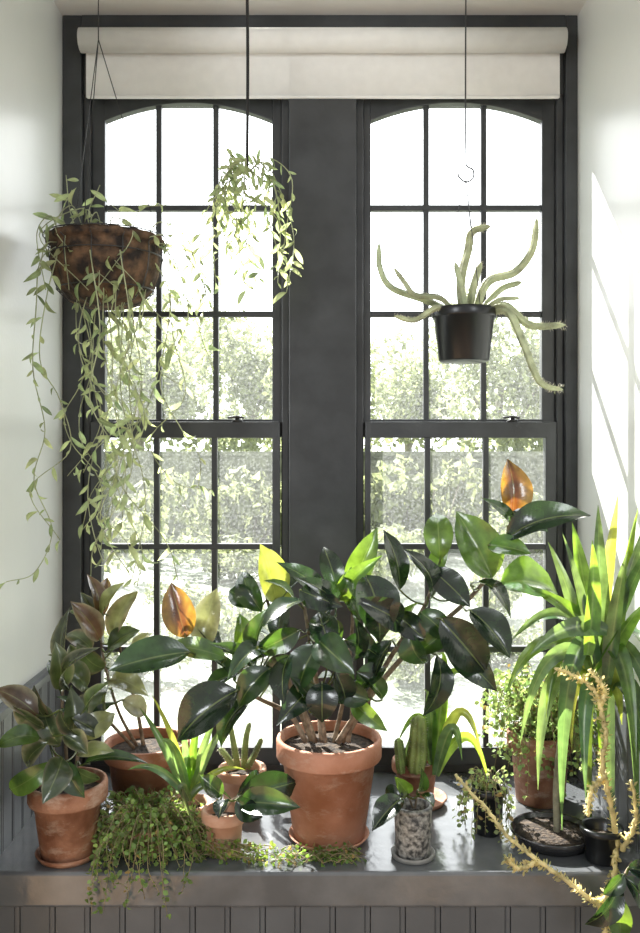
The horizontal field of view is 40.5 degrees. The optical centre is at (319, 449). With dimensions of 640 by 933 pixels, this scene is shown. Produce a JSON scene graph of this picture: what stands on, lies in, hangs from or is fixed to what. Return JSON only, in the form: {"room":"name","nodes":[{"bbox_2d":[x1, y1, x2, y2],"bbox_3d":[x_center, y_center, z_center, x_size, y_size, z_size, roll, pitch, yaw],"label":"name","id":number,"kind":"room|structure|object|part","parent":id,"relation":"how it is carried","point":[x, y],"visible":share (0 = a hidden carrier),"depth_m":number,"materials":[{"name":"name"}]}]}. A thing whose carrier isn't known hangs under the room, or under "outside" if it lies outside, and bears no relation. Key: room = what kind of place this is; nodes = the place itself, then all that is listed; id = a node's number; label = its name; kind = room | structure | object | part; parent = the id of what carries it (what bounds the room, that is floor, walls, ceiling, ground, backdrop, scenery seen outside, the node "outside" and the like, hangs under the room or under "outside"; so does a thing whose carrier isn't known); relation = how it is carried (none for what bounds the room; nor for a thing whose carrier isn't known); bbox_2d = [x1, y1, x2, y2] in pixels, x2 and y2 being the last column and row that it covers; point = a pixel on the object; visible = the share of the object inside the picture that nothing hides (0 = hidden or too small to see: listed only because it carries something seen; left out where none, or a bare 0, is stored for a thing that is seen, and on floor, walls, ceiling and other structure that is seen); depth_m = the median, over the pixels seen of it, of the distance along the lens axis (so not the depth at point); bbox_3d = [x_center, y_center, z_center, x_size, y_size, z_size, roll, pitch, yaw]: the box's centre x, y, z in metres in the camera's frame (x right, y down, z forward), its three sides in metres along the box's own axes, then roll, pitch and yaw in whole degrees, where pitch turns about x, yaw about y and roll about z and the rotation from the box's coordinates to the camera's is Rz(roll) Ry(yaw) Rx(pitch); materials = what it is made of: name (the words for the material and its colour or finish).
{"room":"window alcove","nodes":[
{"label":"window alcove","id":0,"kind":"room"},
{"bbox_2d":[0,0,62,702],"bbox_3d":[-0.835,0.105,2.195,0.140,2.790,1.090,0,0,0],"label":"wall","id":1,"kind":"structure","parent":0,"point":[31,31],"depth_m":2.27,"materials":[{"name":"paint"}]},
{"bbox_2d":[0,667,50,721],"bbox_3d":[-0.752,0.623,2.124,0.026,0.034,0.948,0,0,0],"label":"trim","id":2,"kind":"structure","parent":1,"relation":"attached to","point":[39,680],"depth_m":2.27,"materials":[{"name":"grey paint"}]},
{"bbox_2d":[0,680,64,855],"bbox_3d":[-0.759,0.798,2.125,0.008,0.324,0.950,0,0,0],"label":"panelling","id":3,"kind":"object","parent":1,"relation":"attached to","point":[15,812],"visible":0.23,"depth_m":2.14,"materials":[{"name":"grey paint"}]},
{"bbox_2d":[63,15,283,771],"bbox_3d":[-0.428,-0.165,2.635,0.671,2.250,0.130,0,0,0],"label":"window","id":4,"kind":"structure","parent":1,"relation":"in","point":[105,111],"depth_m":2.58,"materials":[{"name":"paint"}]},
{"bbox_3d":[-0.401,0.427,2.593,0.564,1.022,0.034,0,0,0],"label":"sash","id":5,"kind":"part","parent":4,"relation":"part of","materials":[{"name":"paint"}]},
{"bbox_3d":[-0.401,-0.550,2.628,0.572,1.023,0.033,0,0,0],"label":"sash","id":6,"kind":"part","parent":4,"relation":"part of","materials":[{"name":"paint"}]},
{"bbox_2d":[53,0,586,15],"bbox_3d":[0.000,-1.340,2.195,1.810,0.100,1.090,0,0,0],"label":"ceiling","id":7,"kind":"structure","parent":0,"point":[66,7],"depth_m":2.52,"materials":[{"name":"paint"}]},
{"bbox_2d":[0,0,219,588],"bbox_3d":[-0.503,-0.468,2.214,0.490,1.644,0.453,0,0,0],"label":"plant","id":8,"kind":"object","parent":7,"relation":"hanging from","point":[115,268],"visible":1,"depth_m":2.18,"materials":[{"name":"green plant"}]},
{"bbox_2d":[45,224,164,310],"bbox_3d":[-0.563,-0.464,2.280,0.305,0.182,0.307,0,0,0],"label":"basket","id":9,"kind":"object","parent":8,"relation":"attached to","point":[69,262],"depth_m":2.17,"materials":[{"name":"brown wicker"}]},
{"bbox_3d":[-0.495,-0.182,2.161,0.461,1.063,0.323,0,0,0],"label":"stem","id":10,"kind":"part","parent":8,"relation":"part of","materials":[{"name":"green plant"}]},
{"bbox_2d":[189,0,302,308],"bbox_3d":[-0.198,-0.832,2.332,0.316,0.914,0.210,0,0,0],"label":"hanging plant","id":11,"kind":"object","parent":7,"relation":"hanging from","point":[235,169],"visible":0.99,"depth_m":2.31,"materials":[{"name":"green plant"}]},
{"bbox_3d":[-0.198,-0.601,2.317,0.255,0.392,0.161,0,0,0],"label":"stem","id":12,"kind":"part","parent":11,"relation":"part of","materials":[{"name":"green plant"}]},
{"bbox_3d":[-0.196,-1.018,2.340,0.010,0.541,0.008,0,0,0],"label":"cord","id":13,"kind":"part","parent":11,"relation":"part of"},
{"bbox_2d":[374,0,566,393],"bbox_3d":[0.376,-0.715,2.232,0.480,1.151,0.199,0,0,0],"label":"cactus pot","id":14,"kind":"object","parent":7,"relation":"hanging from","point":[463,329],"visible":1,"depth_m":2.19,"materials":[{"name":"black plastic"}]},
{"bbox_3d":[0.374,-0.297,2.250,0.167,0.138,0.167,0,0,0],"label":"pot","id":15,"kind":"part","parent":14,"relation":"part of","materials":[{"name":"black plastic"}]},
{"bbox_3d":[0.376,-0.372,2.224,0.481,0.466,0.184,0,0,0],"label":"stem","id":16,"kind":"part","parent":14,"relation":"part of","materials":[{"name":"green plant"}]},
{"bbox_2d":[392,755,435,798],"bbox_3d":[0.262,0.898,2.364,0.133,0.110,0.133,0,0,0],"label":"pot","id":17,"kind":"object","parent":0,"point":[405,770],"depth_m":2.31,"materials":[{"name":"ceramic"}]},
{"bbox_2d":[577,0,639,685],"bbox_3d":[0.835,0.105,2.195,0.140,2.790,1.090,0,0,0],"label":"wall","id":18,"kind":"structure","parent":0,"point":[608,31],"depth_m":2.31,"materials":[{"name":"paint"}]},
{"bbox_2d":[583,664,625,709],"bbox_3d":[0.752,0.623,2.124,0.026,0.034,0.948,0,0,0],"label":"trim","id":19,"kind":"structure","parent":18,"relation":"attached to","point":[624,705],"depth_m":2.12,"materials":[{"name":"grey paint"}]},
{"bbox_2d":[575,702,639,855],"bbox_3d":[0.759,0.798,2.125,0.008,0.324,0.950,0,0,0],"label":"panelling","id":20,"kind":"object","parent":18,"relation":"attached to","point":[623,758],"visible":0.29,"depth_m":2.17,"materials":[{"name":"grey paint"}]},
{"bbox_2d":[585,859,639,932],"bbox_3d":[0.653,0.981,1.881,0.142,0.184,0.077,0,0,-15],"label":"leaf","id":21,"kind":"object","parent":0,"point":[614,913],"visible":1,"depth_m":1.87,"materials":[{"name":"leaf"},{"name":"grey brown bark"}]},
{"bbox_3d":[0.000,1.525,0.870,4.400,0.050,3.740,0,0,0],"label":"floor","id":22,"kind":"structure","parent":0,"visible":0},
{"bbox_2d":[0,907,639,932],"bbox_3d":[0.000,1.270,1.982,1.530,0.460,0.008,0,0,0],"label":"panelling","id":23,"kind":"object","parent":22,"relation":"on","point":[12,919],"visible":0.91,"depth_m":1.98,"materials":[{"name":"grey paint"}]},
{"bbox_3d":[0.000,1.230,2.670,1.530,0.540,0.140,0,0,0],"label":"wall","id":24,"kind":"structure","parent":0,"visible":0},
{"bbox_2d":[0,772,639,906],"bbox_3d":[0.000,1.001,2.283,1.528,0.082,0.626,0,0,0],"label":"window sill","id":25,"kind":"structure","parent":24,"relation":"attached to","point":[461,872],"depth_m":1.97,"materials":[{"name":"grey paint"}]},
{"bbox_2d":[0,642,146,868],"bbox_3d":[-0.602,0.704,2.000,0.300,0.513,0.271,0,0,36],"label":"rubber plant","id":26,"kind":"object","parent":25,"relation":"on","point":[65,798],"visible":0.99,"depth_m":1.98,"materials":[{"name":"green plant"}]},
{"bbox_3d":[-0.622,0.677,2.049,0.117,0.288,0.102,0,0,-26],"label":"stem","id":27,"kind":"part","parent":26,"relation":"part of","materials":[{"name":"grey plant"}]},
{"bbox_3d":[-0.596,0.867,2.049,0.185,0.172,0.185,0,0,0],"label":"pot","id":28,"kind":"part","parent":26,"relation":"part of","materials":[{"name":"ceramic"}]},
{"bbox_2d":[50,574,189,809],"bbox_3d":[-0.526,0.641,2.246,0.284,0.638,0.374,0,0,39],"label":"rubber plant","id":29,"kind":"object","parent":25,"relation":"on","point":[141,742],"visible":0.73,"depth_m":2.20,"materials":[{"name":"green plant"}]},
{"bbox_3d":[-0.561,0.610,2.266,0.201,0.365,0.074,0,0,-37],"label":"stem","id":30,"kind":"part","parent":29,"relation":"part of","materials":[{"name":"grey plant"}]},
{"bbox_3d":[-0.456,0.863,2.286,0.225,0.195,0.225,0,0,0],"label":"pot","id":31,"kind":"part","parent":29,"relation":"part of","materials":[{"name":"ceramic"}]},
{"bbox_2d":[83,785,279,918],"bbox_3d":[-0.363,0.937,2.079,0.540,0.224,0.303,0,0,0],"label":"plant","id":32,"kind":"object","parent":25,"relation":"on","point":[147,828],"visible":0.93,"depth_m":2.03,"materials":[{"name":"green plant"}]},
{"bbox_3d":[-0.415,0.930,2.091,0.121,0.060,0.121,0,0,0],"label":"pot","id":33,"kind":"part","parent":32,"relation":"part of","materials":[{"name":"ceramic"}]},
{"bbox_2d":[128,696,244,840],"bbox_3d":[-0.339,0.769,2.107,0.263,0.382,0.191,0,0,18],"label":"leaf plant","id":34,"kind":"object","parent":25,"relation":"on","point":[186,767],"visible":0.5,"depth_m":2.10,"materials":[{"name":"plant"}]},
{"bbox_3d":[-0.322,0.915,2.144,0.110,0.090,0.110,0,0,0],"label":"pot","id":35,"kind":"part","parent":34,"relation":"part of","materials":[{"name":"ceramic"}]},
{"bbox_2d":[217,721,266,799],"bbox_3d":[-0.212,0.843,2.337,0.135,0.234,0.133,0,0,0],"label":"potted cactus","id":36,"kind":"object","parent":25,"relation":"on","point":[232,780],"visible":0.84,"depth_m":2.32,"materials":[{"name":"ceramic"}]},
{"bbox_3d":[-0.212,0.793,2.325,0.134,0.133,0.033,0,0,0],"label":"stem","id":37,"kind":"part","parent":36,"relation":"part of","materials":[{"name":"green plant"}]},
{"bbox_2d":[217,759,266,799],"bbox_3d":[-0.210,0.907,2.337,0.133,0.105,0.133,0,0,0],"label":"pot","id":38,"kind":"object","parent":36,"relation":"attached to","point":[232,780],"depth_m":2.31,"materials":[{"name":"ceramic"}]},
{"bbox_2d":[199,770,300,858],"bbox_3d":[-0.164,0.855,2.013,0.243,0.210,0.221,0,0,0],"label":"potted succulent","id":39,"kind":"object","parent":25,"relation":"on","point":[267,792],"visible":0.96,"depth_m":2.02,"materials":[{"name":"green plant"}]},
{"bbox_2d":[201,801,243,858],"bbox_3d":[-0.229,0.908,2.070,0.108,0.104,0.108,0,0,0],"label":"pot","id":40,"kind":"object","parent":39,"relation":"attached to","point":[228,826],"depth_m":2.03,"materials":[{"name":"ceramic"}]},
{"bbox_3d":[-0.214,0.834,2.050,0.077,0.056,0.014,0,0,24],"label":"stem","id":41,"kind":"part","parent":39,"relation":"part of","materials":[{"name":"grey plant"}]},
{"bbox_2d":[271,841,366,867],"bbox_3d":[-0.005,0.944,2.033,0.229,0.043,0.095,0,0,0],"label":"plant","id":42,"kind":"object","parent":25,"relation":"on","point":[317,853],"visible":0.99,"depth_m":2.02,"materials":[{"name":"green plant"}]},
{"bbox_2d":[108,459,590,852],"bbox_3d":[0.078,0.491,2.111,1.122,0.938,0.410,0,0,0],"label":"rubber plant","id":43,"kind":"object","parent":25,"relation":"on","point":[331,763],"visible":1,"depth_m":2.05,"materials":[{"name":"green plant"}]},
{"bbox_3d":[0.022,0.831,2.144,0.261,0.245,0.261,0,0,0],"label":"pot","id":44,"kind":"part","parent":43,"relation":"part of","materials":[{"name":"ceramic"}]},
{"bbox_3d":[0.104,0.455,2.141,0.765,0.559,0.169,0,0,0],"label":"stem","id":45,"kind":"part","parent":43,"relation":"part of","materials":[{"name":"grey plant"}]},
{"bbox_2d":[371,768,434,864],"bbox_3d":[0.205,0.846,2.000,0.125,0.228,0.207,0,0,21],"label":"planter","id":46,"kind":"object","parent":25,"relation":"on","point":[412,816],"visible":1,"depth_m":2.01,"materials":[{"name":"stone"}]},
{"bbox_3d":[0.212,0.826,2.053,0.047,0.053,0.009,0,0,-27],"label":"stem","id":47,"kind":"part","parent":46,"relation":"part of","materials":[{"name":"grey plant"}]},
{"bbox_2d":[394,797,432,859],"bbox_3d":[0.220,0.895,2.049,0.092,0.115,0.092,0,0,0],"label":"pot","id":48,"kind":"object","parent":46,"relation":"on","point":[413,822],"depth_m":2.01,"materials":[{"name":"glass"}]},
{"bbox_2d":[392,652,488,810],"bbox_3d":[0.310,0.749,2.319,0.300,0.422,0.188,0,0,35],"label":"potted plant","id":49,"kind":"object","parent":25,"relation":"on","point":[430,744],"visible":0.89,"depth_m":2.29,"materials":[{"name":"plant"}]},
{"bbox_3d":[0.243,0.783,2.307,0.095,0.163,0.055,0,0,24],"label":"stem","id":50,"kind":"part","parent":49,"relation":"part of","materials":[{"name":"green plant"}]},
{"bbox_2d":[452,765,515,842],"bbox_3d":[0.415,0.881,2.184,0.166,0.169,0.154,0,0,0],"label":"potted trailing plant","id":51,"kind":"object","parent":25,"relation":"on","point":[493,791],"visible":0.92,"depth_m":2.15,"materials":[{"name":"green plant"}]},
{"bbox_3d":[0.422,0.902,2.178,0.094,0.115,0.094,0,0,0],"label":"pot","id":52,"kind":"part","parent":51,"relation":"part of","materials":[{"name":"black plastic"}]},
{"bbox_2d":[474,655,599,808],"bbox_3d":[0.596,0.760,2.374,0.330,0.400,0.346,0,0,0],"label":"potted plant","id":53,"kind":"object","parent":25,"relation":"on","point":[528,793],"visible":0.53,"depth_m":2.32,"materials":[{"name":"green plant"}]},
{"bbox_2d":[506,722,573,808],"bbox_3d":[0.603,0.865,2.377,0.181,0.190,0.181,0,0,0],"label":"pot","id":54,"kind":"object","parent":53,"relation":"attached to","point":[541,797],"depth_m":2.31,"materials":[{"name":"ceramic"}]},
{"bbox_2d":[454,664,639,932],"bbox_3d":[0.523,0.792,1.997,0.422,0.610,0.205,0,0,8],"label":"plant","id":55,"kind":"object","parent":25,"relation":"on","point":[602,836],"visible":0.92,"depth_m":1.97,"materials":[{"name":"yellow plant"}]},
{"bbox_3d":[0.660,0.920,2.030,0.100,0.080,0.100,0,0,0],"label":"pot","id":56,"kind":"part","parent":55,"relation":"part of","materials":[{"name":"black plastic"}]},
{"bbox_2d":[506,496,639,856],"bbox_3d":[0.597,0.552,2.049,0.304,0.899,0.351,0,0,0],"label":"dracaena","id":57,"kind":"object","parent":25,"relation":"on","point":[594,632],"visible":0.93,"depth_m":2.03,"materials":[{"name":"plant"}]},
{"bbox_2d":[509,811,584,856],"bbox_3d":[0.568,0.943,2.123,0.204,0.034,0.204,0,0,0],"label":"pot","id":58,"kind":"object","parent":57,"relation":"attached to","point":[537,830],"depth_m":2.11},
{"bbox_2d":[81,15,576,772],"bbox_3d":[0.028,-0.165,2.632,1.472,2.250,0.135,0,0,0],"label":"window","id":59,"kind":"structure","parent":24,"relation":"in","point":[541,112],"depth_m":2.57,"materials":[{"name":"paint"}]},
{"bbox_2d":[77,27,567,98],"bbox_3d":[0.007,-1.136,2.535,1.425,0.193,0.069,0,0,0],"label":"roller shade","id":60,"kind":"object","parent":59,"relation":"attached to","point":[142,62],"visible":0.98,"depth_m":2.56,"materials":[{"name":"fabric"}]},
{"bbox_3d":[0.419,-0.550,2.628,0.578,1.023,0.033,0,0,0],"label":"sash","id":61,"kind":"part","parent":59,"relation":"part of","materials":[{"name":"paint"}]},
{"bbox_3d":[0.419,0.427,2.593,0.570,1.022,0.034,0,0,0],"label":"sash","id":62,"kind":"part","parent":59,"relation":"part of","materials":[{"name":"paint"}]},
{"label":"outside","id":63,"kind":"structure","parent":0,"visible":0},
{"bbox_2d":[104,546,542,743],"bbox_3d":[0.000,1.450,47.900,120.000,0.100,89.400,0,0,0],"label":"ground","id":64,"kind":"structure","parent":63,"point":[407,699],"depth_m":5.36,"materials":[{"name":"white"}]},
{"bbox_2d":[104,511,153,574],"bbox_3d":[-2.417,1.034,8.922,1.450,0.775,0.871,0,0,-12],"label":"shrub","id":65,"kind":"object","parent":64,"relation":"on","point":[126,535],"visible":0.09,"depth_m":9.09,"materials":[{"name":"green plant"}]},
{"bbox_3d":[-2.501,1.157,8.910,0.873,0.509,0.166,0,0,-3],"label":"stem","id":66,"kind":"part","parent":65,"relation":"part of","materials":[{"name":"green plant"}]},
{"bbox_2d":[104,489,161,542],"bbox_3d":[-3.217,0.980,11.373,2.426,0.890,1.452,0,0,-16],"label":"shrub","id":67,"kind":"object","parent":64,"relation":"on","point":[149,514],"visible":0.06,"depth_m":11.62,"materials":[{"name":"green plant"}]},
{"bbox_2d":[104,340,165,450],"bbox_3d":[-7.564,-1.208,29.675,4.326,5.772,4.210,0,0,13],"label":"tree","id":68,"kind":"object","parent":64,"relation":"on","point":[114,441],"visible":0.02,"depth_m":29.89,"materials":[{"name":"green plant"}]},
{"bbox_2d":[104,621,194,680],"bbox_3d":[-1.103,1.215,5.210,0.806,0.392,0.484,0,0,-9],"label":"shrub","id":69,"kind":"object","parent":64,"relation":"on","point":[113,656],"visible":0.12,"depth_m":5.19,"materials":[{"name":"green plant"}]},
{"bbox_2d":[107,280,231,450],"bbox_3d":[-4.549,-1.476,23.149,4.239,5.775,5.185,0,0,-19],"label":"tree","id":70,"kind":"object","parent":64,"relation":"on","point":[172,393],"visible":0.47,"depth_m":22.27,"materials":[{"name":"green plant"}]},
{"bbox_2d":[141,577,228,607],"bbox_3d":[-1.133,1.244,7.234,0.484,0.331,0.806,0,0,-42],"label":"shrub","id":71,"kind":"object","parent":64,"relation":"on","point":[194,596],"visible":0.26,"depth_m":7.17,"materials":[{"name":"green plant"}]},
{"bbox_2d":[132,465,280,549],"bbox_3d":[-1.233,0.795,11.206,2.426,1.280,1.452,0,0,-16],"label":"shrub","id":72,"kind":"object","parent":64,"relation":"on","point":[256,507],"visible":0.59,"depth_m":10.88,"materials":[{"name":"green plant"}]},
{"bbox_3d":[-1.098,0.998,11.241,1.455,0.842,0.276,0,0,-6],"label":"stem","id":73,"kind":"part","parent":72,"relation":"part of","materials":[{"name":"green plant"}]},
{"bbox_2d":[169,530,280,583],"bbox_3d":[-0.965,1.147,9.356,0.871,0.536,1.456,0,0,-43],"label":"shrub","id":74,"kind":"object","parent":64,"relation":"on","point":[231,562],"visible":0.7,"depth_m":9.17,"materials":[{"name":"green plant"}]},
{"bbox_2d":[178,302,280,450],"bbox_3d":[-2.397,-1.663,29.383,5.085,6.930,4.856,0,0,-23],"label":"tree","id":75,"kind":"object","parent":64,"relation":"on","point":[246,371],"visible":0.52,"depth_m":28.44,"materials":[{"name":"green plant"}]},
{"bbox_2d":[197,589,271,665],"bbox_3d":[-0.482,1.169,5.635,0.484,0.489,0.806,0,0,-40],"label":"shrub","id":76,"kind":"object","parent":64,"relation":"on","point":[226,634],"visible":0.12,"depth_m":5.54,"materials":[{"name":"green plant"}]},
{"bbox_2d":[104,451,542,542],"bbox_3d":[0.000,0.710,12.850,28.100,1.380,0.620,0,0,0],"label":"hedge","id":77,"kind":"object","parent":64,"relation":"on","point":[530,462],"depth_m":12.60,"materials":[{"name":"plant"}]},
{"bbox_2d":[259,355,401,450],"bbox_3d":[0.221,-0.908,23.198,3.841,5.109,3.663,0,0,-29],"label":"tree","id":78,"kind":"object","parent":64,"relation":"on","point":[267,382],"visible":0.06,"depth_m":22.70,"materials":[{"name":"green plant"}]},
{"bbox_2d":[371,523,430,585],"bbox_3d":[0.677,1.080,8.917,0.885,0.679,1.442,0,0,18],"label":"shrub","id":79,"kind":"object","parent":64,"relation":"on","point":[381,568],"visible":0.33,"depth_m":8.76,"materials":[{"name":"green plant"}]},
{"bbox_2d":[375,630,443,687],"bbox_3d":[0.489,1.227,5.254,0.484,0.367,0.809,0,0,19],"label":"shrub","id":80,"kind":"object","parent":64,"relation":"on","point":[405,670],"visible":0.27,"depth_m":5.08,"materials":[{"name":"green plant"}]},
{"bbox_2d":[371,325,478,450],"bbox_3d":[3.139,-1.383,29.395,5.016,5.588,4.102,0,0,-42],"label":"tree","id":81,"kind":"object","parent":64,"relation":"on","point":[411,375],"visible":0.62,"depth_m":28.75,"materials":[{"name":"green plant"}]},
{"bbox_2d":[364,451,499,542],"bbox_3d":[1.288,0.723,11.404,2.403,1.433,1.475,0,0,-14],"label":"shrub","id":82,"kind":"object","parent":64,"relation":"on","point":[404,494],"visible":0.49,"depth_m":11.33,"materials":[{"name":"green plant"}]},
{"bbox_3d":[1.148,0.950,11.379,1.455,0.942,0.276,0,0,-6],"label":"stem","id":83,"kind":"part","parent":82,"relation":"part of","materials":[{"name":"green plant"}]},
{"bbox_2d":[420,287,542,450],"bbox_3d":[4.908,-1.300,22.942,4.281,6.108,4.482,0,0,33],"label":"tree","id":84,"kind":"object","parent":64,"relation":"on","point":[522,388],"visible":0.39,"depth_m":22.42,"materials":[{"name":"green plant"}]},
{"bbox_2d":[468,568,522,616],"bbox_3d":[1.387,1.175,7.054,0.485,0.476,0.805,0,0,18],"label":"shrub","id":85,"kind":"object","parent":64,"relation":"on","point":[494,603],"visible":0.21,"depth_m":6.96,"materials":[{"name":"green plant"}]},
{"bbox_2d":[474,512,542,572],"bbox_3d":[2.383,0.984,9.422,1.442,0.881,0.885,0,0,-12],"label":"shrub","id":86,"kind":"object","parent":64,"relation":"on","point":[497,524],"visible":0.18,"depth_m":9.23,"materials":[{"name":"green plant"}]},
{"bbox_2d":[489,618,542,662],"bbox_3d":[1.247,1.258,5.710,0.806,0.301,0.484,0,0,-10],"label":"shrub","id":87,"kind":"object","parent":64,"relation":"on","point":[519,640],"visible":0.12,"depth_m":5.71,"materials":[{"name":"green plant"}]},
{"bbox_3d":[1.200,1.306,5.706,0.485,0.198,0.092,0,0,-1],"label":"stem","id":88,"kind":"part","parent":87,"relation":"part of","materials":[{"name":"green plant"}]},
{"bbox_2d":[494,491,542,521],"bbox_3d":[3.267,0.926,11.167,2.426,1.003,1.452,0,0,-16],"label":"shrub","id":89,"kind":"object","parent":64,"relation":"on","point":[535,497],"visible":0.02,"depth_m":10.61,"materials":[{"name":"green plant"}]},
{"bbox_2d":[516,351,538,450],"bbox_3d":[8.810,-1.346,29.403,4.570,6.079,4.358,0,0,38],"label":"tree","id":90,"kind":"object","parent":64,"relation":"on","point":[528,448],"visible":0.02,"depth_m":29.70,"materials":[{"name":"green plant"}]}
]}

